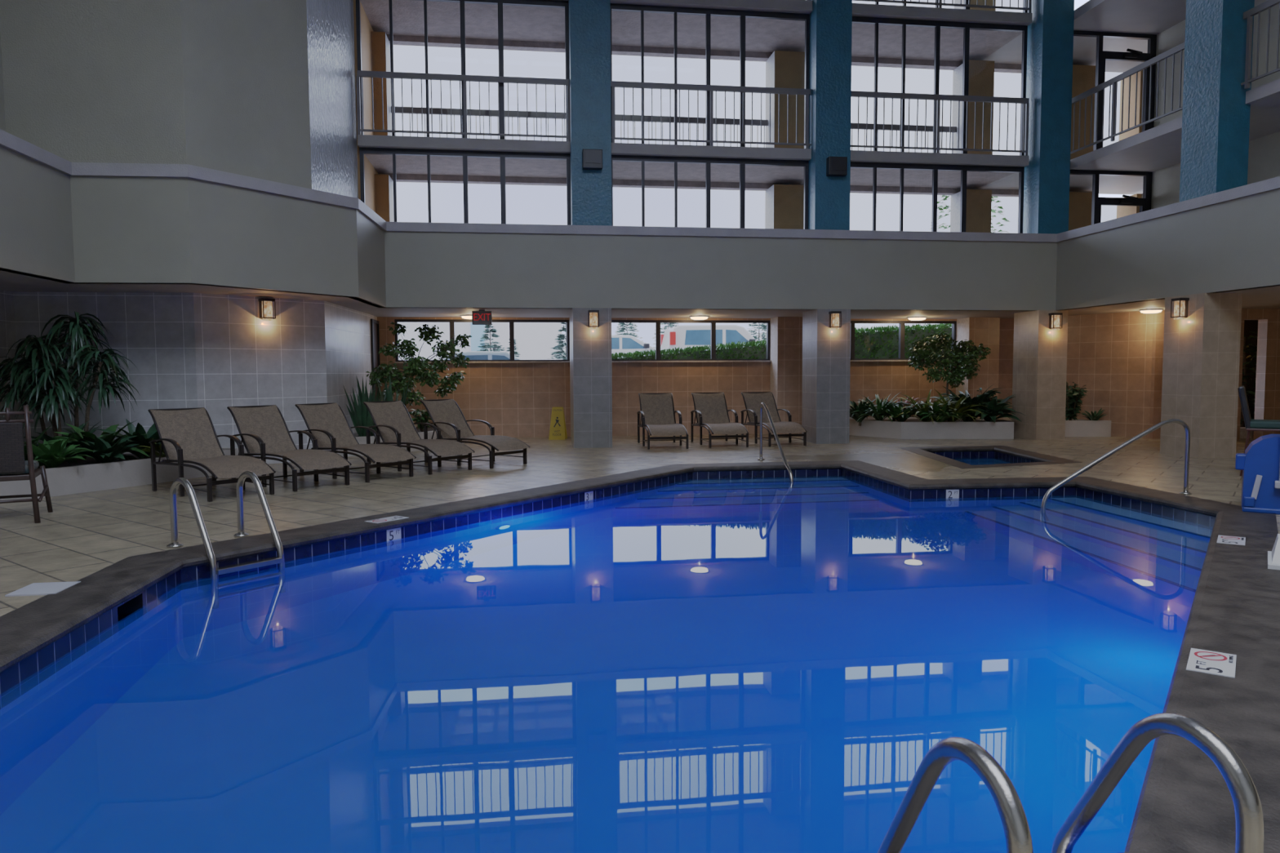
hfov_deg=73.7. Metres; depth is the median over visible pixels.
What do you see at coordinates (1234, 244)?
wall
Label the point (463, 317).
diffuser
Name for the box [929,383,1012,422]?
plant
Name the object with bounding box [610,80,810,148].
balcony railing
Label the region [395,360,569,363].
window sill
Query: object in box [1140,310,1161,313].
diffuser
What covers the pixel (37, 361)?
dracaena
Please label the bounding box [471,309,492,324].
exit sign
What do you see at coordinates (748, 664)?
pool water
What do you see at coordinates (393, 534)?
marker
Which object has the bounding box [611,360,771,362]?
window sill
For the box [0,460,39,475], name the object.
cushion
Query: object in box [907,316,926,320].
ceiling light
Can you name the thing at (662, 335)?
tail light
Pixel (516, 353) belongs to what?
conifer
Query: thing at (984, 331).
wall pier
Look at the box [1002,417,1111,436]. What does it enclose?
planter
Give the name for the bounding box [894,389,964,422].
plant
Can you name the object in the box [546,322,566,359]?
conifer
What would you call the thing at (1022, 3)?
window
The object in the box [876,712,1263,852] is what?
pool ladder
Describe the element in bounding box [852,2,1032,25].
trim
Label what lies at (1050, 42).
column
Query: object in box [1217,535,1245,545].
depth marker
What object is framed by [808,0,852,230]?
column
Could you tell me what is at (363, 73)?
balcony railing
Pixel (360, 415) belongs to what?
snake plant
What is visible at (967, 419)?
plant
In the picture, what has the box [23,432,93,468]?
plant
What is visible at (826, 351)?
column
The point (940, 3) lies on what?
balcony railing
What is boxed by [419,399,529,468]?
chaise lounge
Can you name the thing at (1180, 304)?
wall sconce
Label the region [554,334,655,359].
sedan
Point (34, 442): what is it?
plant
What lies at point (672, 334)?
tail light
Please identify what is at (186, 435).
chaise lounge
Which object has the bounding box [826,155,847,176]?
box light
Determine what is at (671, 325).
conifer
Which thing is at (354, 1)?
wall
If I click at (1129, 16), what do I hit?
ceiling
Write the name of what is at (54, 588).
hatch
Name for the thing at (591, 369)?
column
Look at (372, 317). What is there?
wall
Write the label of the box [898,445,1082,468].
trim
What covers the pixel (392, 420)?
chaise lounge
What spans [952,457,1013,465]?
water
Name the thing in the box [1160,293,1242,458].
column
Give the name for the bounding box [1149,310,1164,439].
trim
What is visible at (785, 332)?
wall pier
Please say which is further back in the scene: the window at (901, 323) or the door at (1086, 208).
the window at (901, 323)
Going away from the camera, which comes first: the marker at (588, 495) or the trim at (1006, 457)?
the marker at (588, 495)
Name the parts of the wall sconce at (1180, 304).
lamp shade, plate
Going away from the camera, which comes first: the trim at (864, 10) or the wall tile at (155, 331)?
the wall tile at (155, 331)
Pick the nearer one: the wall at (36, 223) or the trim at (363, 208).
the wall at (36, 223)
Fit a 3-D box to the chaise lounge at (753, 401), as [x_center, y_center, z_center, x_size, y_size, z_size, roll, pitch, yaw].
[2.364,-0.152,15.253,0.702,0.896,1.585,-1,4,-14]
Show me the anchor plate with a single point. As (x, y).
(1273, 557)
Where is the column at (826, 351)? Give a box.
[801,309,850,444]
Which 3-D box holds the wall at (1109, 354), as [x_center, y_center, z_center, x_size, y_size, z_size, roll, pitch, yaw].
[8.579,-1.036,17.114,0.586,2.360,3.253,-4,5,-43]
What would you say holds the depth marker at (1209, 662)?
on the pool coping
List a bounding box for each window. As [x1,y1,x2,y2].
[355,0,568,141]
[359,147,570,225]
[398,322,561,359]
[610,3,809,148]
[611,155,808,229]
[611,320,770,360]
[849,161,1024,233]
[850,16,1027,155]
[850,320,956,359]
[852,0,1027,12]
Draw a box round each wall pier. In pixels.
[568,317,571,437]
[769,316,802,434]
[955,317,999,417]
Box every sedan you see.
[443,351,520,359]
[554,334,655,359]
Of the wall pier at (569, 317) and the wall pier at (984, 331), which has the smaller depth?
the wall pier at (569, 317)
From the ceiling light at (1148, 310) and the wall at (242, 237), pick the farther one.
the ceiling light at (1148, 310)
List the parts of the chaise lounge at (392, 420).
leg, rail, armrest, leg, leg, sling rail, rail, rail, armrest, leg, leg, leg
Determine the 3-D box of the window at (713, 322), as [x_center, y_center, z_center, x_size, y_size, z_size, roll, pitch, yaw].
[0.959,-1.739,17.287,3.430,0.820,0.100,-1,4,-8]
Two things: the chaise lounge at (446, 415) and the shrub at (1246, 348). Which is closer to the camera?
the chaise lounge at (446, 415)
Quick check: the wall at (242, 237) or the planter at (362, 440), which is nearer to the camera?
the wall at (242, 237)
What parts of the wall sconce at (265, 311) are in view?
plate, lamp shade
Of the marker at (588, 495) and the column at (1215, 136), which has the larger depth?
the column at (1215, 136)
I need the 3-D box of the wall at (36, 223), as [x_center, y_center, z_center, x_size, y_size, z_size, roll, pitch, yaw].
[-5.541,-1.781,1.662,0.160,1.240,17.016,-1,4,-8]
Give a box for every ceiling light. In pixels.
[460,314,471,319]
[689,315,708,319]
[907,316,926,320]
[1139,308,1163,313]
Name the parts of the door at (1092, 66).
pane, pane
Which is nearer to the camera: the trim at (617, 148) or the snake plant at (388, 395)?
the snake plant at (388, 395)
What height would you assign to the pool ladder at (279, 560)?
1.475 m
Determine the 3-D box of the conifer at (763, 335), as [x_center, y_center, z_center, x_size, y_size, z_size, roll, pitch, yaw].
[4.648,-3.365,33.767,2.293,2.728,2.226,-2,4,-21]
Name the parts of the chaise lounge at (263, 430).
leg, rail, armrest, leg, rail, sling rail, leg, rail, leg, armrest, leg, sling rail, leg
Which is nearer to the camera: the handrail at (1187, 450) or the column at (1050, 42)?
the handrail at (1187, 450)
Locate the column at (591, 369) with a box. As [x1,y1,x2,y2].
[569,307,612,448]
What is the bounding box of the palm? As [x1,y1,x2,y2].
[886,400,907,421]
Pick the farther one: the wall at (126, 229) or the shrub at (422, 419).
the shrub at (422, 419)
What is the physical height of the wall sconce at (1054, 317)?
0.305 m
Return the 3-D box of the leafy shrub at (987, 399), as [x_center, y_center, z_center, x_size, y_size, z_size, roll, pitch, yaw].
[6.823,-0.396,16.741,0.488,0.724,0.436,-1,4,-8]
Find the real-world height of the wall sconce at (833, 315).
0.305 m
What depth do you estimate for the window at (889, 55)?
15.41 m
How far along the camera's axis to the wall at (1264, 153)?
15.34 m
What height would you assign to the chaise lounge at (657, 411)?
0.896 m
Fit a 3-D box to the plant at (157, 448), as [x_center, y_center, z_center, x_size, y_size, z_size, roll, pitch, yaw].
[-5.708,0.285,10.408,0.670,0.355,0.671,-1,4,-8]
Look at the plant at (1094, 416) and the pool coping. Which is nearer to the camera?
the pool coping
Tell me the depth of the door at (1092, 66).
15.95 m
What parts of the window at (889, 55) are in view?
pane, pane, pane, pane, pane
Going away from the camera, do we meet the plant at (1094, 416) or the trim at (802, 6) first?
the trim at (802, 6)
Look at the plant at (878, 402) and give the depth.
16.41 m
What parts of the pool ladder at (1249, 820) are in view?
rail, rail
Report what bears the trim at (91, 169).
on the wall at (126, 229)
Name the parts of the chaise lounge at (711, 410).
leg, rail, armrest, rail, leg, sling rail, leg, rail, armrest, leg, leg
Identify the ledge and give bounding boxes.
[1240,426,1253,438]
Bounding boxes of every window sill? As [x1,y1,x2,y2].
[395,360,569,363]
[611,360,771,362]
[849,360,941,361]
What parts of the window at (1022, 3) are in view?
pane, pane, pane, pane, pane, frame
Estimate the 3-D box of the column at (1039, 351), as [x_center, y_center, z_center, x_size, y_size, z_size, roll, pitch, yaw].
[7.454,-0.955,15.939,0.572,2.360,0.790,-1,4,-8]
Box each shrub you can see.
[408,408,431,431]
[976,387,1000,418]
[1065,381,1088,420]
[1240,331,1257,427]
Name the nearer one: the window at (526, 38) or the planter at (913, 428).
the window at (526, 38)
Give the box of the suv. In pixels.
[660,324,756,354]
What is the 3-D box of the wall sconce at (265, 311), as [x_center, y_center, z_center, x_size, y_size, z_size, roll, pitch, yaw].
[-5.229,-1.640,11.963,0.150,0.305,0.176,3,5,42]
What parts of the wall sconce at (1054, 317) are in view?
plate, lamp shade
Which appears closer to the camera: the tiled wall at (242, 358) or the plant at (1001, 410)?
the tiled wall at (242, 358)
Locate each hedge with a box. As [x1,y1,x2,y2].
[611,338,766,359]
[854,323,951,358]
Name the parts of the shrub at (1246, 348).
stem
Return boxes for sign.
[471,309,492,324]
[548,406,567,439]
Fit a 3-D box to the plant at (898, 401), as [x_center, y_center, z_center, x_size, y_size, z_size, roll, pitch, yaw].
[5.148,-0.322,16.699,1.103,0.612,1.200,1,4,25]
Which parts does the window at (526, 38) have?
pane, pane, pane, pane, pane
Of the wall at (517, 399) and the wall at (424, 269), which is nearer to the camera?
the wall at (424, 269)
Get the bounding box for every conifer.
[477,324,505,351]
[505,338,521,359]
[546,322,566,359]
[615,322,642,341]
[652,323,679,348]
[747,323,766,341]
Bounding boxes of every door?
[370,319,380,400]
[1068,169,1152,231]
[1070,30,1156,159]
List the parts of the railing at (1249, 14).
post, rail, rail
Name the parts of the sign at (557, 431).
panel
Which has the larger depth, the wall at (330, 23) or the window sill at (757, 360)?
the window sill at (757, 360)
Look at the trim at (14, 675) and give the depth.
8.08 m
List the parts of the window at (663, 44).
pane, pane, pane, pane, pane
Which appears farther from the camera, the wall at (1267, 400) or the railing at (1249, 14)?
the wall at (1267, 400)
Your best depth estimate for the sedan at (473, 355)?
20.91 m
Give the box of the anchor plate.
[1267,533,1279,569]
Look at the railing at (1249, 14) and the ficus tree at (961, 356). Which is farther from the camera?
the ficus tree at (961, 356)
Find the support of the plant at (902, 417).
in the planter at (913, 428)
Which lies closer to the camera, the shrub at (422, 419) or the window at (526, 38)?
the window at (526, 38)
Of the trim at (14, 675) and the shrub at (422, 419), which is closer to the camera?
the trim at (14, 675)
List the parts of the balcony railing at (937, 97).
post, rail, rail, post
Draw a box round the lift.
[1235,434,1279,515]
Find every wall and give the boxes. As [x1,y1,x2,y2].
[0,0,186,164]
[0,27,5,131]
[0,145,75,283]
[70,175,191,284]
[180,0,311,188]
[187,177,358,297]
[193,293,328,464]
[306,0,358,198]
[324,301,372,450]
[349,209,386,307]
[353,0,360,199]
[369,314,377,319]
[377,316,956,437]
[384,231,1057,311]
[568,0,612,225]
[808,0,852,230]
[997,311,1153,438]
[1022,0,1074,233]
[1055,188,1279,310]
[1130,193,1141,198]
[1151,0,1279,208]
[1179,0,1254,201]
[1236,308,1279,439]
[1241,320,1257,426]
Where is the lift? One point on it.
(1260, 464)
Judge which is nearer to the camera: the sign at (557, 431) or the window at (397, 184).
the window at (397, 184)
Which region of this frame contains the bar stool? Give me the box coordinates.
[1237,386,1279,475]
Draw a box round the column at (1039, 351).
[1011,310,1068,439]
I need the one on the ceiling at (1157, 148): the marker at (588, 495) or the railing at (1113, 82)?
the railing at (1113, 82)
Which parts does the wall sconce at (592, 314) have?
lamp shade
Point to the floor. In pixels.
(85, 534)
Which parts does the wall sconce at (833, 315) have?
lamp shade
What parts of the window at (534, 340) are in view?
panel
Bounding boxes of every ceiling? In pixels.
[0,268,1279,319]
[1070,78,1279,194]
[1073,0,1186,53]
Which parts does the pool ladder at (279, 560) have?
rail, rail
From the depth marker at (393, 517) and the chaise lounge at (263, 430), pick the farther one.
the chaise lounge at (263, 430)
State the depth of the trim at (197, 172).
10.83 m
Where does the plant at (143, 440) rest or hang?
in the planter at (89, 475)
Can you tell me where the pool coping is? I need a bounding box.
[0,460,1279,852]
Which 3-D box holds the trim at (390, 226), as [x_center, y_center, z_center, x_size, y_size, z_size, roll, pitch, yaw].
[1.697,-3.330,14.719,12.197,0.145,0.240,-1,4,-8]
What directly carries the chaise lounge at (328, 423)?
on the floor
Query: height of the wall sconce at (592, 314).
0.305 m
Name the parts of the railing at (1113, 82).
post, rail, rail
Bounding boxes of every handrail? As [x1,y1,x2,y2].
[757,402,793,482]
[1040,418,1191,513]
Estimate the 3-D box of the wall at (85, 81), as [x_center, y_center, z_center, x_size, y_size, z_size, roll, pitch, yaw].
[-6.503,-5.682,9.964,2.170,7.700,0.222,-1,4,-8]
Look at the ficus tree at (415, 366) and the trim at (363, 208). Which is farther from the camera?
the ficus tree at (415, 366)
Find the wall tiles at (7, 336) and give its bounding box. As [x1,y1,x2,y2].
[0,289,19,419]
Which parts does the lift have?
armrest, lever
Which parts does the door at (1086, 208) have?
pane, pane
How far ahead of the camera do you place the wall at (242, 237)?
10.91 m
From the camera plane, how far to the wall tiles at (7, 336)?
10.93 m
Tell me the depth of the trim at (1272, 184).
12.57 m
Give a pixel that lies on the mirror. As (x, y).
(645, 345)
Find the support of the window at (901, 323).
in the wall at (517, 399)
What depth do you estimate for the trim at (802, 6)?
14.69 m
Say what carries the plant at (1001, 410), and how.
in the planter at (913, 428)
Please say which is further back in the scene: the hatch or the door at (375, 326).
the door at (375, 326)
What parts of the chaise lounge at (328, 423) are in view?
leg, rail, armrest, leg, sling rail, rail, leg, rail, armrest, leg, leg, leg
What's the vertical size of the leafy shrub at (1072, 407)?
0.866 m
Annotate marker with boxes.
[364,515,408,523]
[386,527,400,541]
[584,490,593,501]
[946,489,959,498]
[1186,648,1236,678]
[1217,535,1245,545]
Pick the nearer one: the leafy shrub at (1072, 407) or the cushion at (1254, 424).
the cushion at (1254, 424)
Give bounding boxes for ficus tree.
[366,321,472,406]
[907,333,991,422]
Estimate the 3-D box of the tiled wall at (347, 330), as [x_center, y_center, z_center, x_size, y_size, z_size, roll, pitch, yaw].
[-4.906,-0.781,14.209,0.200,2.360,2.984,-1,4,-5]
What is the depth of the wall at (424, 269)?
14.63 m
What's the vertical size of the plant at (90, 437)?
0.547 m
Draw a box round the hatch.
[4,581,80,596]
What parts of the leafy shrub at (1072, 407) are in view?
stem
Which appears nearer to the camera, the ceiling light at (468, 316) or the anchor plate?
the anchor plate
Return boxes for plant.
[23,417,116,463]
[23,424,68,459]
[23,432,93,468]
[53,419,149,462]
[68,435,138,462]
[97,418,164,459]
[138,442,165,457]
[342,378,386,436]
[355,377,392,435]
[375,373,410,409]
[849,396,882,426]
[851,393,910,422]
[871,398,928,422]
[874,395,928,422]
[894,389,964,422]
[915,400,966,422]
[918,388,986,422]
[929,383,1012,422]
[948,401,990,422]
[959,394,1023,422]
[1080,407,1106,420]
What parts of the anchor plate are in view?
plate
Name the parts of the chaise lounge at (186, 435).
leg, rail, armrest, rail, leg, sling rail, leg, rail, armrest, leg, sling rail, leg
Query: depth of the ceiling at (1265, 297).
14.61 m
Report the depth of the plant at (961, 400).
15.96 m
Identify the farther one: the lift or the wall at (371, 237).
the wall at (371, 237)
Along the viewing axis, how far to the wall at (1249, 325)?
17.40 m
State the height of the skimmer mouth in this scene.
0.135 m
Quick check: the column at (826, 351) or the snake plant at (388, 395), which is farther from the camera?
the column at (826, 351)
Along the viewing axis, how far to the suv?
28.71 m
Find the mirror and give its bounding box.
[643,343,649,348]
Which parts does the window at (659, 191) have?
pane, pane, pane, pane, pane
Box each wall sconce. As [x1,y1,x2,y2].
[257,297,275,320]
[587,310,599,328]
[828,311,841,328]
[1048,312,1062,329]
[1170,297,1189,319]
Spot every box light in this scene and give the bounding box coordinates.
[582,148,602,169]
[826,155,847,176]
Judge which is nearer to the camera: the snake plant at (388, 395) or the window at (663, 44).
the snake plant at (388, 395)
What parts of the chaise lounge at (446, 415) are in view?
leg, rail, armrest, leg, rail, sling rail, rail, armrest, leg, leg, leg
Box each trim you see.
[0,128,71,175]
[0,468,1215,694]
[71,162,188,177]
[187,164,358,208]
[356,198,386,231]
[357,134,570,153]
[386,221,1057,242]
[610,0,812,13]
[611,142,811,160]
[850,150,1029,167]
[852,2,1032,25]
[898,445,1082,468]
[931,451,1037,462]
[1056,176,1279,242]
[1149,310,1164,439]
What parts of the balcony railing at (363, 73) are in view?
post, rail, rail, post, post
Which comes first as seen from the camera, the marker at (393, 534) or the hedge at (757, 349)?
the marker at (393, 534)
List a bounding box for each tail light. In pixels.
[660,333,664,346]
[669,331,675,345]
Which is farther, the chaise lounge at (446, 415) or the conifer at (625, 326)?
the conifer at (625, 326)
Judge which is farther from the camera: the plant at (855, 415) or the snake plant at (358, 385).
the plant at (855, 415)
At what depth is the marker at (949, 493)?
9.63 m
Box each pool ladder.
[166,471,284,579]
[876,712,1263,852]
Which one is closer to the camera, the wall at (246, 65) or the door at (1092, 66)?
the wall at (246, 65)
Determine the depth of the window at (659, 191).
14.97 m
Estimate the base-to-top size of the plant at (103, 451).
0.420 m
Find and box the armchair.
[0,404,53,523]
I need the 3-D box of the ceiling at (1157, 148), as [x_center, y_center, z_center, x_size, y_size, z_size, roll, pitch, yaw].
[11.276,-4.315,6.791,5.700,0.170,22.900,-1,4,-8]
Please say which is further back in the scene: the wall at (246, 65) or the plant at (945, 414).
the plant at (945, 414)
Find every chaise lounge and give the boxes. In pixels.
[147,407,275,502]
[226,404,351,491]
[294,402,416,482]
[362,400,475,475]
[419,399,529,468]
[636,392,688,449]
[690,392,748,448]
[740,391,807,446]
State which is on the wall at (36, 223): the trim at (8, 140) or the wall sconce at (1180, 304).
the trim at (8, 140)
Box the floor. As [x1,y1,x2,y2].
[0,433,1279,616]
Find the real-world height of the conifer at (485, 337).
2.450 m
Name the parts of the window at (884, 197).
pane, pane, pane, pane, pane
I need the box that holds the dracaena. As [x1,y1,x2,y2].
[0,311,141,459]
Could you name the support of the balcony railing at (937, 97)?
on the trim at (859, 156)
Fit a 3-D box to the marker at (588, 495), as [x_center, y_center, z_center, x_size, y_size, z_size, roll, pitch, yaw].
[-0.576,0.807,9.624,0.005,0.152,0.152,2,4,35]
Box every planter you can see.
[0,447,247,500]
[337,422,469,457]
[849,416,1013,439]
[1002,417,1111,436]
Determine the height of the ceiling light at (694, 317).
0.065 m
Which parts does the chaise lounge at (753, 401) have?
leg, rail, armrest, rail, leg, sling rail, leg, rail, armrest, leg, leg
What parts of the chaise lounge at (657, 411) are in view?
leg, rail, armrest, rail, leg, sling rail, leg, rail, armrest, leg, leg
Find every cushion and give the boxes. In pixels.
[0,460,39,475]
[1249,419,1279,429]
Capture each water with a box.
[0,475,1213,852]
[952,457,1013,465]
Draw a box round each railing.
[355,70,570,141]
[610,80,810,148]
[850,90,1029,155]
[852,0,1031,13]
[1070,42,1184,154]
[1240,0,1279,88]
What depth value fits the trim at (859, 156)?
15.34 m
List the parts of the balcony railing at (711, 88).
post, rail, rail, post, post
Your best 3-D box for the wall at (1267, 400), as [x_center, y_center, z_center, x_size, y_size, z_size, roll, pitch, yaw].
[11.385,-0.952,15.565,3.400,2.360,0.200,-1,4,-8]
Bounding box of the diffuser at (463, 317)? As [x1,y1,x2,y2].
[461,315,471,319]
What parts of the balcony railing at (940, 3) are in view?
post, post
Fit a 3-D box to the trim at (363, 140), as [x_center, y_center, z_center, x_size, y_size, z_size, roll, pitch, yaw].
[-2.922,-4.725,14.380,3.475,0.170,0.380,-1,4,-8]
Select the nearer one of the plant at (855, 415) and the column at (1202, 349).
the column at (1202, 349)
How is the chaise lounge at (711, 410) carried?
on the floor
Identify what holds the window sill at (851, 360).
attached to the wall at (517, 399)
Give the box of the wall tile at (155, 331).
[13,292,197,445]
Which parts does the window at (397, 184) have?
pane, pane, pane, pane, pane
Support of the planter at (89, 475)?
on the floor
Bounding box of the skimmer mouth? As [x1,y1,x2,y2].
[117,593,142,621]
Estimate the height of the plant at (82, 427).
0.584 m

